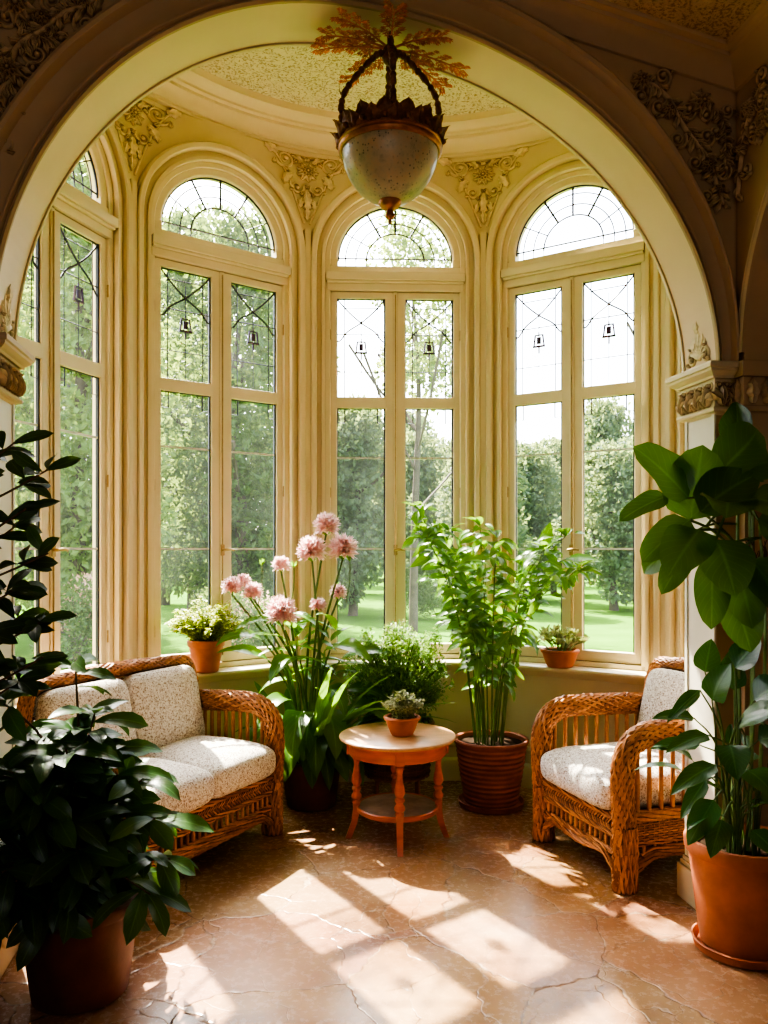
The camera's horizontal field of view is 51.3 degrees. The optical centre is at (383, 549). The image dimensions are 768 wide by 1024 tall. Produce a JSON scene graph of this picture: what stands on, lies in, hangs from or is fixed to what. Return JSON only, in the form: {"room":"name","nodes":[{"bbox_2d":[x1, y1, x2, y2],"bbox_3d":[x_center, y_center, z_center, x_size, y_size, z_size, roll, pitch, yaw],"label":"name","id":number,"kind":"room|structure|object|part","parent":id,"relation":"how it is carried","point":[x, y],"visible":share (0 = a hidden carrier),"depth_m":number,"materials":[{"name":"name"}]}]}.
{"room":"sunroom","nodes":[
{"label":"sunroom","id":0,"kind":"room"},
{"bbox_2d":[199,46,508,115],"bbox_3d":[0.154,-2.872,4.177,3.467,0.001,2.306,0,0,0],"label":"ceiling","id":1,"kind":"structure","parent":0,"point":[294,75],"depth_m":4.92,"materials":[{"name":"paint"}]},
{"bbox_2d":[0,0,738,978],"bbox_3d":[-0.109,-0.765,3.326,6.600,4.770,0.382,0,0,-9],"label":"wall","id":2,"kind":"structure","parent":0,"point":[662,142],"depth_m":3.31,"materials":[{"name":"paint"}]},
{"bbox_2d":[310,0,470,223],"bbox_3d":[0.028,-1.768,3.330,0.679,0.784,0.504,0,0,0],"label":"pendant lamp","id":3,"kind":"object","parent":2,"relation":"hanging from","point":[389,150],"visible":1,"depth_m":3.23,"materials":[{"name":"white glass"}]},
{"bbox_3d":[-0.095,-1.885,3.324,0.196,0.410,0.028,0,0,-3],"label":"arm","id":4,"kind":"part","parent":3,"relation":"part of","materials":[{"name":"brown metal"}]},
{"bbox_3d":[0.019,-1.885,3.450,0.028,0.410,0.196,0,0,-3],"label":"arm","id":5,"kind":"part","parent":3,"relation":"part of","materials":[{"name":"brown metal"}]},
{"bbox_3d":[0.025,-1.555,3.330,0.406,0.220,0.406,0,0,0],"label":"lamp shade","id":6,"kind":"part","parent":3,"relation":"part of","materials":[{"name":"beige glass"}]},
{"bbox_3d":[0.031,-1.885,3.210,0.028,0.410,0.196,0,0,-3],"label":"arm","id":7,"kind":"part","parent":3,"relation":"part of","materials":[{"name":"brown metal"}]},
{"bbox_3d":[0.145,-1.885,3.336,0.196,0.410,0.028,0,0,-3],"label":"arm","id":8,"kind":"part","parent":3,"relation":"part of","materials":[{"name":"brown metal"}]},
{"bbox_2d":[460,0,767,92],"bbox_3d":[-0.483,-2.242,0.356,4.933,0.534,5.500,0,0,-9],"label":"trim","id":9,"kind":"structure","parent":2,"relation":"attached to","point":[729,64],"depth_m":3.32,"materials":[{"name":"paint"}]},
{"bbox_2d":[0,781,767,1023],"bbox_3d":[0.200,1.600,1.719,8.800,0.001,7.838,0,0,0],"label":"floor","id":10,"kind":"structure","parent":0,"point":[485,922],"depth_m":3.30,"materials":[{"name":"stone"}]},
{"bbox_2d":[0,430,80,704],"bbox_3d":[-1.343,0.574,2.569,0.687,2.052,0.460,0,0,0],"label":"potted tree","id":11,"kind":"object","parent":10,"relation":"on","point":[34,622],"visible":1,"depth_m":2.59,"materials":[{"name":"green plant"}]},
{"bbox_3d":[-1.298,0.427,2.555,0.433,1.758,0.255,0,0,0],"label":"stem","id":12,"kind":"part","parent":11,"relation":"part of","materials":[{"name":"green plant"}]},
{"bbox_2d":[0,651,213,1015],"bbox_3d":[-1.097,0.984,2.912,1.003,1.233,0.760,0,0,0],"label":"potted shrub","id":13,"kind":"object","parent":10,"relation":"on","point":[87,885],"visible":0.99,"depth_m":2.74,"materials":[{"name":"green plant"}]},
{"bbox_2d":[17,877,138,1015],"bbox_3d":[-1.100,1.420,2.900,0.446,0.360,0.446,0,0,0],"label":"pot","id":14,"kind":"object","parent":13,"relation":"attached to","point":[77,976],"depth_m":2.74,"materials":[{"name":"brown ceramic"}]},
{"bbox_3d":[-1.136,0.845,2.920,0.686,0.891,0.538,0,0,-16],"label":"stem","id":15,"kind":"part","parent":13,"relation":"part of","materials":[{"name":"green plant"}]},
{"bbox_2d":[15,654,284,868],"bbox_3d":[-1.141,1.099,4.129,0.725,1.012,1.281,0,0,27],"label":"wicker sofa","id":16,"kind":"object","parent":10,"relation":"on","point":[217,776],"visible":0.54,"depth_m":4.26,"materials":[{"name":"fabric"}]},
{"bbox_2d":[34,678,136,740],"bbox_3d":[-1.476,0.900,3.997,0.225,0.468,0.546,0,0,27],"label":"cushion","id":17,"kind":"object","parent":16,"relation":"on","point":[61,694],"depth_m":3.96,"materials":[{"name":"fabric"}]},
{"bbox_3d":[-1.413,0.965,4.268,0.054,0.590,1.159,0,0,27],"label":"panel","id":18,"kind":"part","parent":16,"relation":"part of","materials":[{"name":"fabric"}]},
{"bbox_3d":[-1.413,0.950,4.268,0.115,0.712,1.274,0,0,27],"label":"frame","id":19,"kind":"part","parent":16,"relation":"part of","materials":[{"name":"wicker"}]},
{"bbox_2d":[122,665,204,756],"bbox_3d":[-1.231,0.900,4.478,0.232,0.467,0.546,0,0,27],"label":"cushion","id":20,"kind":"object","parent":16,"relation":"on","point":[169,698],"depth_m":4.39,"materials":[{"name":"fabric"}]},
{"bbox_2d":[138,757,213,812],"bbox_3d":[-1.217,1.168,3.871,0.625,0.257,0.575,0,0,27],"label":"seat cushion","id":21,"kind":"object","parent":16,"relation":"on","point":[195,777],"depth_m":3.86,"materials":[{"name":"fabric"}]},
{"bbox_2d":[141,735,275,798],"bbox_3d":[-0.976,1.172,4.343,0.625,0.257,0.575,0,0,27],"label":"seat cushion","id":22,"kind":"object","parent":16,"relation":"on","point":[238,768],"depth_m":4.22,"materials":[{"name":"fabric"}]},
{"bbox_3d":[-0.860,1.206,4.637,0.674,0.798,0.099,0,0,27],"label":"arm","id":23,"kind":"part","parent":16,"relation":"part of","materials":[{"name":"wicker"}]},
{"bbox_3d":[-0.630,1.450,4.520,0.134,0.305,0.119,0,0,27],"label":"leg","id":24,"kind":"part","parent":16,"relation":"part of","materials":[{"name":"wicker"}]},
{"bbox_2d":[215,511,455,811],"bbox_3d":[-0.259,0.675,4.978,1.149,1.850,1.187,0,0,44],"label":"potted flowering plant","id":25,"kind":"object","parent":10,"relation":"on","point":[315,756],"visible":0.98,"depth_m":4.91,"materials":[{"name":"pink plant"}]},
{"bbox_3d":[-0.575,0.624,4.972,0.757,1.450,0.230,0,0,-4],"label":"stem","id":26,"kind":"part","parent":25,"relation":"part of","materials":[{"name":"green plant"}]},
{"bbox_3d":[-0.455,1.450,5.020,0.398,0.300,0.398,0,0,0],"label":"pot","id":27,"kind":"part","parent":25,"relation":"part of","materials":[{"name":"brown ceramic"}]},
{"bbox_2d":[339,722,455,856],"bbox_3d":[0.075,1.312,4.460,0.650,0.575,0.650,0,0,-2],"label":"round table","id":28,"kind":"object","parent":10,"relation":"on","point":[373,743],"visible":0.97,"depth_m":4.35,"materials":[{"name":"orange wood"}]},
{"bbox_3d":[-0.169,1.361,4.452,0.091,0.478,0.058,0,0,-2],"label":"leg","id":29,"kind":"part","parent":28,"relation":"part of","materials":[{"name":"orange wood"}]},
{"bbox_3d":[0.067,1.361,4.704,0.058,0.478,0.091,0,0,-2],"label":"leg","id":30,"kind":"part","parent":28,"relation":"part of","materials":[{"name":"orange wood"}]},
{"bbox_2d":[359,793,435,816],"bbox_3d":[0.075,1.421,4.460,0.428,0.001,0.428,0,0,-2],"label":"shelf","id":31,"kind":"object","parent":28,"relation":"attached to","point":[381,804],"depth_m":4.45,"materials":[{"name":"brown wood"}]},
{"bbox_3d":[0.084,1.361,4.216,0.058,0.478,0.091,0,0,-2],"label":"leg","id":32,"kind":"part","parent":28,"relation":"part of","materials":[{"name":"orange wood"}]},
{"bbox_2d":[381,690,424,736],"bbox_3d":[0.107,0.898,4.437,0.245,0.253,0.257,0,0,-7],"label":"potted plant","id":33,"kind":"object","parent":28,"relation":"on","point":[403,720],"visible":1,"depth_m":4.38,"materials":[{"name":"plant"}]},
{"bbox_2d":[383,713,420,736],"bbox_3d":[0.100,0.973,4.440,0.208,0.105,0.208,0,0,-7],"label":"pot","id":34,"kind":"object","parent":33,"relation":"attached to","point":[399,725],"depth_m":4.38,"materials":[{"name":"ceramic"}]},
{"bbox_3d":[0.109,0.862,4.433,0.186,0.158,0.194,0,0,-7],"label":"stem","id":35,"kind":"part","parent":33,"relation":"part of","materials":[{"name":"green plant"}]},
{"bbox_3d":[0.319,1.361,4.468,0.091,0.478,0.058,0,0,-2],"label":"leg","id":36,"kind":"part","parent":28,"relation":"part of","materials":[{"name":"orange wood"}]},
{"bbox_2d":[341,619,454,793],"bbox_3d":[0.086,1.020,5.115,0.723,1.160,0.599,0,0,-8],"label":"potted plant","id":37,"kind":"object","parent":10,"relation":"on","point":[378,669],"visible":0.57,"depth_m":5.03,"materials":[{"name":"plant"}]},
{"bbox_3d":[-0.042,1.370,5.013,0.028,0.461,0.033,0,0,23],"label":"leg","id":38,"kind":"part","parent":37,"relation":"part of","materials":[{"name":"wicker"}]},
{"bbox_2d":[361,716,434,782],"bbox_3d":[0.085,1.266,5.140,0.484,0.349,0.484,0,0,0],"label":"basket","id":39,"kind":"object","parent":37,"relation":"attached to","point":[411,773],"depth_m":4.98,"materials":[{"name":"wicker"}]},
{"bbox_3d":[0.092,0.811,5.109,0.686,0.671,0.516,0,0,0],"label":"stem","id":40,"kind":"part","parent":37,"relation":"part of","materials":[{"name":"green plant"}]},
{"bbox_3d":[0.212,1.370,5.013,0.028,0.461,0.033,0,0,-23],"label":"leg","id":41,"kind":"part","parent":37,"relation":"part of","materials":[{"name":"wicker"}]},
{"bbox_2d":[401,501,602,814],"bbox_3d":[0.736,0.652,4.947,1.182,1.896,0.904,0,0,31],"label":"potted plant","id":42,"kind":"object","parent":10,"relation":"on","point":[491,762],"visible":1,"depth_m":4.86,"materials":[{"name":"green plant"}]},
{"bbox_3d":[0.672,1.378,5.020,0.472,0.400,0.472,0,0,0],"label":"pot","id":43,"kind":"part","parent":42,"relation":"part of","materials":[{"name":"ceramic"}]},
{"bbox_3d":[0.684,0.488,4.976,0.979,1.482,0.795,0,0,0],"label":"stem","id":44,"kind":"part","parent":42,"relation":"part of","materials":[{"name":"green plant"}]},
{"bbox_2d":[530,656,684,895],"bbox_3d":[1.332,1.099,4.212,0.866,1.012,0.832,0,0,-20],"label":"wicker armchair","id":45,"kind":"object","parent":10,"relation":"on","point":[598,785],"visible":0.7,"depth_m":3.97,"materials":[{"name":"wicker"}]},
{"bbox_3d":[0.881,1.450,4.423,0.132,0.305,0.121,0,0,-20],"label":"leg","id":46,"kind":"part","parent":45,"relation":"part of","materials":[{"name":"wicker"}]},
{"bbox_3d":[1.189,1.206,4.538,0.813,0.797,0.098,0,0,-20],"label":"arm","id":47,"kind":"part","parent":45,"relation":"part of","materials":[{"name":"wicker"}]},
{"bbox_2d":[540,741,681,809],"bbox_3d":[1.286,1.168,4.195,0.765,0.257,0.655,0,0,-20],"label":"seat cushion","id":48,"kind":"object","parent":45,"relation":"on","point":[579,776],"depth_m":4.03,"materials":[{"name":"fabric"}]},
{"bbox_3d":[1.131,1.450,3.757,0.134,0.305,0.119,0,0,-20],"label":"leg","id":49,"kind":"part","parent":45,"relation":"part of","materials":[{"name":"wicker"}]},
{"bbox_3d":[1.438,1.206,3.873,0.813,0.798,0.099,0,0,-20],"label":"arm","id":50,"kind":"part","parent":45,"relation":"part of","materials":[{"name":"wicker"}]},
{"bbox_3d":[1.464,1.396,3.884,0.713,0.331,0.065,0,0,-20],"label":"panel","id":51,"kind":"part","parent":45,"relation":"part of","materials":[{"name":"wicker"}]},
{"bbox_2d":[637,668,684,723],"bbox_3d":[1.621,0.900,4.320,0.227,0.468,0.636,0,0,-20],"label":"cushion","id":52,"kind":"object","parent":45,"relation":"on","point":[663,686],"depth_m":4.43,"materials":[{"name":"fabric"}]},
{"bbox_3d":[1.683,0.949,4.344,0.114,0.712,0.823,0,0,-20],"label":"frame","id":53,"kind":"part","parent":45,"relation":"part of","materials":[{"name":"wicker"}]},
{"bbox_2d":[619,402,767,969],"bbox_3d":[1.297,0.493,3.188,0.670,2.215,0.600,0,0,26],"label":"potted plant","id":54,"kind":"object","parent":10,"relation":"on","point":[728,856],"visible":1,"depth_m":3.10,"materials":[{"name":"green plant"}]},
{"bbox_3d":[1.435,1.368,3.215,0.436,0.420,0.436,0,0,0],"label":"pot","id":55,"kind":"part","parent":54,"relation":"part of","materials":[{"name":"ceramic"}]},
{"bbox_3d":[1.336,0.392,3.175,0.372,1.625,0.324,0,0,0],"label":"stem","id":56,"kind":"part","parent":54,"relation":"part of","materials":[{"name":"green plant"}]},
{"bbox_2d":[93,101,684,749],"bbox_3d":[-0.053,-0.600,4.579,4.482,4.440,2.325,0,0,-9],"label":"wall","id":57,"kind":"structure","parent":0,"point":[147,142],"depth_m":5.29,"materials":[{"name":"beige paint"}]},
{"bbox_2d":[15,139,118,703],"bbox_3d":[-1.763,-0.865,4.211,0.158,3.250,0.980,0,0,18],"label":"window","id":58,"kind":"structure","parent":57,"relation":"in","point":[92,219],"depth_m":4.42,"materials":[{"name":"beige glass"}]},
{"bbox_3d":[-1.706,-0.550,4.221,0.052,2.460,0.081,0,0,18],"label":"handle","id":59,"kind":"part","parent":58,"relation":"part of","materials":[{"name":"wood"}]},
{"bbox_3d":[-1.707,-0.921,4.193,0.085,3.363,1.206,0,0,18],"label":"architrave","id":60,"kind":"part","parent":57,"relation":"part of","materials":[{"name":"beige paint"}]},
{"bbox_2d":[152,162,290,667],"bbox_3d":[-1.062,-0.865,5.200,0.980,3.250,0.158,0,0,-37],"label":"window","id":61,"kind":"structure","parent":57,"relation":"in","point":[223,266],"depth_m":5.17,"materials":[{"name":"beige wood"}]},
{"bbox_3d":[-1.010,-0.550,5.175,0.081,2.460,0.052,0,0,-37],"label":"handle","id":62,"kind":"part","parent":61,"relation":"part of","materials":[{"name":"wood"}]},
{"bbox_3d":[-1.023,-0.921,5.149,1.205,3.363,0.086,0,0,-37],"label":"architrave","id":63,"kind":"part","parent":57,"relation":"part of","materials":[{"name":"beige paint"}]},
{"bbox_2d":[15,659,645,707],"bbox_3d":[-0.107,0.802,4.557,4.665,0.085,2.382,0,0,-9],"label":"windowsill","id":64,"kind":"structure","parent":57,"relation":"attached to","point":[528,668],"depth_m":5.17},
{"bbox_2d":[164,596,246,672],"bbox_3d":[-1.113,0.521,5.006,0.505,0.477,0.488,0,0,-36],"label":"potted plant","id":65,"kind":"object","parent":64,"relation":"on","point":[205,636],"visible":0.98,"depth_m":4.93,"materials":[{"name":"plant"}]},
{"bbox_3d":[-1.106,0.442,5.017,0.461,0.279,0.440,0,0,-27],"label":"stem","id":66,"kind":"part","parent":65,"relation":"part of","materials":[{"name":"green plant"}]},
{"bbox_2d":[187,638,224,672],"bbox_3d":[-1.115,0.660,5.013,0.234,0.200,0.234,0,0,25],"label":"pot","id":67,"kind":"object","parent":65,"relation":"attached to","point":[205,657],"depth_m":4.93,"materials":[{"name":"ceramic"}]},
{"bbox_2d":[536,624,590,667],"bbox_3d":[1.130,0.620,5.207,0.397,0.281,0.409,0,0,-20],"label":"potted plant","id":68,"kind":"object","parent":64,"relation":"on","point":[554,657],"visible":0.98,"depth_m":5.14,"materials":[{"name":"plant"}]},
{"bbox_2d":[540,647,579,667],"bbox_3d":[1.148,0.703,5.218,0.254,0.115,0.254,0,0,-20],"label":"pot","id":69,"kind":"object","parent":68,"relation":"attached to","point":[554,657],"depth_m":5.14,"materials":[{"name":"ceramic"}]},
{"bbox_3d":[1.134,0.595,5.208,0.300,0.144,0.319,0,0,-20],"label":"stem","id":70,"kind":"part","parent":68,"relation":"part of","materials":[{"name":"green plant"}]},
{"bbox_2d":[140,67,553,162],"bbox_3d":[-0.058,-2.779,4.532,4.320,0.187,2.386,0,0,-13],"label":"trim","id":71,"kind":"structure","parent":57,"relation":"attached to","point":[304,131],"depth_m":5.27,"materials":[{"name":"beige paint"}]},
{"bbox_2d":[325,197,465,658],"bbox_3d":[0.079,-0.865,5.609,0.980,3.250,0.158,0,0,-2],"label":"window","id":72,"kind":"structure","parent":57,"relation":"in","point":[394,286],"depth_m":5.59,"materials":[{"name":"beige wood"}]},
{"bbox_3d":[0.107,-0.550,5.559,0.081,2.460,0.052,0,0,-2],"label":"handle","id":73,"kind":"part","parent":72,"relation":"part of","materials":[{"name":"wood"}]},
{"bbox_3d":[0.082,-0.921,5.545,1.205,3.363,0.086,0,0,-2],"label":"architrave","id":74,"kind":"part","parent":57,"relation":"part of","materials":[{"name":"beige paint"}]},
{"bbox_2d":[283,742,532,788],"bbox_3d":[-0.098,1.465,4.499,4.386,0.270,2.198,0,0,-9],"label":"baseboard","id":75,"kind":"structure","parent":57,"relation":"attached to","point":[450,771],"depth_m":5.54,"materials":[{"name":"paint"}]},
{"bbox_2d":[501,169,644,670],"bbox_3d":[1.249,-0.865,5.293,0.980,3.250,0.158,0,0,33],"label":"window","id":76,"kind":"structure","parent":57,"relation":"in","point":[570,271],"depth_m":5.26,"materials":[{"name":"beige wood"}]},
{"bbox_3d":[1.244,-0.550,5.235,0.081,2.460,0.052,0,0,33],"label":"handle","id":77,"kind":"part","parent":76,"relation":"part of","materials":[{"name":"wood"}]},
{"bbox_3d":[1.214,-0.921,5.239,1.205,3.363,0.086,0,0,33],"label":"architrave","id":78,"kind":"part","parent":57,"relation":"part of","materials":[{"name":"beige paint"}]},
{"bbox_3d":[1.972,-0.921,4.340,0.085,3.363,1.206,0,0,-23],"label":"architrave","id":79,"kind":"part","parent":57,"relation":"part of","materials":[{"name":"beige paint"}]},
{"bbox_2d":[606,0,763,39],"bbox_3d":[-0.510,-2.293,0.018,5.133,0.414,6.200,0,0,-9],"label":"ceiling","id":80,"kind":"structure","parent":0,"point":[721,19],"depth_m":3.21,"materials":[{"name":"paint"}]},
{"bbox_2d":[733,63,767,826],"bbox_3d":[2.127,-0.790,0.435,0.294,4.820,6.239,0,0,-9],"label":"wall","id":81,"kind":"structure","parent":0,"point":[750,193],"depth_m":3.38,"materials":[{"name":"paint"}]},
{"label":"outside","id":82,"kind":"structure","parent":0,"visible":0},
{"bbox_2d":[15,564,632,677],"bbox_3d":[0.000,2.100,55.000,180.000,0.001,190.000,0,0,0],"label":"lawn","id":83,"kind":"structure","parent":82,"point":[608,630],"depth_m":23.17,"materials":[{"name":"green plant"}]},
{"bbox_2d":[15,247,92,633],"bbox_3d":[-8.307,-3.721,20.053,4.373,11.770,4.134,0,0,37],"label":"tree","id":84,"kind":"object","parent":83,"relation":"on","point":[19,490],"visible":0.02,"depth_m":19.46,"materials":[{"name":"green plant"}]},
{"bbox_2d":[29,572,92,668],"bbox_3d":[-4.944,1.244,13.582,1.807,1.676,1.916,0,0,24],"label":"shrub","id":85,"kind":"object","parent":83,"relation":"on","point":[84,598],"visible":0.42,"depth_m":13.12,"materials":[{"name":"green plant"}]},
{"bbox_2d":[15,157,191,659],"bbox_3d":[-6.038,-3.115,15.457,4.220,10.540,4.071,0,0,14],"label":"tree","id":86,"kind":"object","parent":83,"relation":"on","point":[76,497],"visible":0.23,"depth_m":14.83,"materials":[{"name":"green plant"}]},
{"bbox_2d":[161,280,204,604],"bbox_3d":[-8.547,-4.917,30.567,4.217,14.188,4.460,0,0,22],"label":"tree","id":87,"kind":"object","parent":83,"relation":"on","point":[163,599],"visible":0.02,"depth_m":30.36,"materials":[{"name":"green plant"}]},
{"bbox_2d":[161,203,260,616],"bbox_3d":[-6.134,-4.377,25.269,4.460,13.097,4.217,0,0,-28],"label":"tree","id":88,"kind":"object","parent":83,"relation":"on","point":[187,219],"visible":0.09,"depth_m":24.45,"materials":[{"name":"green plant"}]},
{"bbox_2d":[161,204,272,607],"bbox_3d":[-3.820,-3.298,20.314,4.134,10.914,4.373,0,0,-1],"label":"tree","id":89,"kind":"object","parent":83,"relation":"on","point":[244,494],"visible":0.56,"depth_m":19.71,"materials":[{"name":"green plant"}]},
{"bbox_2d":[188,578,268,644],"bbox_3d":[-2.919,1.293,16.101,1.665,1.580,1.746,0,0,32],"label":"shrub","id":90,"kind":"object","parent":83,"relation":"on","point":[205,594],"visible":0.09,"depth_m":15.79,"materials":[{"name":"green plant"}]},
{"bbox_2d":[231,591,272,646],"bbox_3d":[-2.204,1.379,13.084,1.522,1.411,1.614,0,0,-12],"label":"shrub","id":91,"kind":"object","parent":83,"relation":"on","point":[252,611],"visible":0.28,"depth_m":12.80,"materials":[{"name":"green plant"}]},
{"bbox_2d":[243,292,341,577],"bbox_3d":[-3.569,-4.377,30.547,4.217,13.097,4.460,0,0,-44],"label":"tree","id":92,"kind":"object","parent":83,"relation":"on","point":[270,294],"visible":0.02,"depth_m":29.66,"materials":[{"name":"green plant"}]},
{"bbox_2d":[338,393,383,591],"bbox_3d":[-1.202,-2.614,37.952,3.923,9.606,3.889,0,0,-21],"label":"tree","id":93,"kind":"object","parent":83,"relation":"on","point":[353,395],"visible":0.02,"depth_m":37.58,"materials":[{"name":"green plant"}]},
{"bbox_2d":[338,410,411,615],"bbox_3d":[-0.960,-1.336,25.569,4.124,7.002,3.728,0,0,0],"label":"tree","id":94,"kind":"object","parent":83,"relation":"on","point":[360,518],"visible":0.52,"depth_m":24.93,"materials":[{"name":"green plant"}]},
{"bbox_2d":[348,210,450,631],"bbox_3d":[0.842,-3.346,20.806,3.546,10.983,3.017,0,0,40],"label":"tree","id":95,"kind":"object","parent":83,"relation":"on","point":[432,365],"visible":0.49,"depth_m":20.49,"materials":[{"name":"green plant"}]},
{"bbox_3d":[0.825,-6.154,20.704,2.799,5.368,2.992,0,0,-27],"label":"crown","id":96,"kind":"part","parent":95,"relation":"part of","materials":[{"name":"green plant"}]},
{"bbox_2d":[372,428,450,595],"bbox_3d":[1.252,-1.406,32.596,4.208,7.145,3.804,0,0,-32],"label":"tree","id":97,"kind":"object","parent":83,"relation":"on","point":[429,474],"visible":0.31,"depth_m":32.04,"materials":[{"name":"green plant"}]},
{"bbox_2d":[406,410,442,582],"bbox_3d":[1.340,-3.036,46.013,4.978,10.466,5.022,0,0,-10],"label":"tree","id":98,"kind":"object","parent":83,"relation":"on","point":[409,412],"visible":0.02,"depth_m":45.30,"materials":[{"name":"green plant"}]},
{"bbox_2d":[406,573,446,617],"bbox_3d":[1.268,1.382,24.151,1.614,1.404,1.522,0,0,27],"label":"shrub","id":99,"kind":"object","parent":83,"relation":"on","point":[428,594],"visible":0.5,"depth_m":23.90,"materials":[{"name":"green plant"}]},
{"bbox_2d":[426,439,450,584],"bbox_3d":[3.568,-1.657,38.038,4.240,7.655,3.636,0,0,14],"label":"tree","id":100,"kind":"object","parent":83,"relation":"on","point":[447,447],"visible":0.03,"depth_m":37.67,"materials":[{"name":"green plant"}]},
{"bbox_2d":[429,451,541,588],"bbox_3d":[3.539,-1.031,27.635,3.804,6.380,4.210,0,0,12],"label":"tree","id":101,"kind":"object","parent":83,"relation":"on","point":[521,479],"visible":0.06,"depth_m":27.03,"materials":[{"name":"green plant"}]},
{"bbox_2d":[517,440,560,597],"bbox_3d":[5.814,-1.187,32.850,3.804,6.698,4.208,0,0,-21],"label":"tree","id":102,"kind":"object","parent":83,"relation":"on","point":[536,505],"visible":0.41,"depth_m":31.82,"materials":[{"name":"green plant"}]},
{"bbox_2d":[532,435,560,593],"bbox_3d":[8.076,-1.657,38.274,3.636,7.655,4.240,0,0,25],"label":"tree","id":103,"kind":"object","parent":83,"relation":"on","point":[555,443],"visible":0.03,"depth_m":37.50,"materials":[{"name":"green plant"}]},
{"bbox_2d":[551,438,632,610],"bbox_3d":[7.973,-0.834,27.845,4.210,5.980,3.804,0,0,23],"label":"tree","id":104,"kind":"object","parent":83,"relation":"on","point":[610,489],"visible":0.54,"depth_m":27.11,"materials":[{"name":"green plant"}]},
{"bbox_2d":[585,397,632,586],"bbox_3d":[12.641,-3.384,46.045,5.022,11.175,4.978,0,0,19],"label":"tree","id":105,"kind":"object","parent":83,"relation":"on","point":[604,422],"visible":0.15,"depth_m":45.16,"materials":[{"name":"green plant"}]},
{"bbox_2d":[590,435,632,590],"bbox_3d":[10.354,-1.281,33.024,4.208,6.890,3.804,0,0,-9],"label":"tree","id":106,"kind":"object","parent":83,"relation":"on","point":[629,442],"visible":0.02,"depth_m":32.78,"materials":[{"name":"green plant"}]}
]}

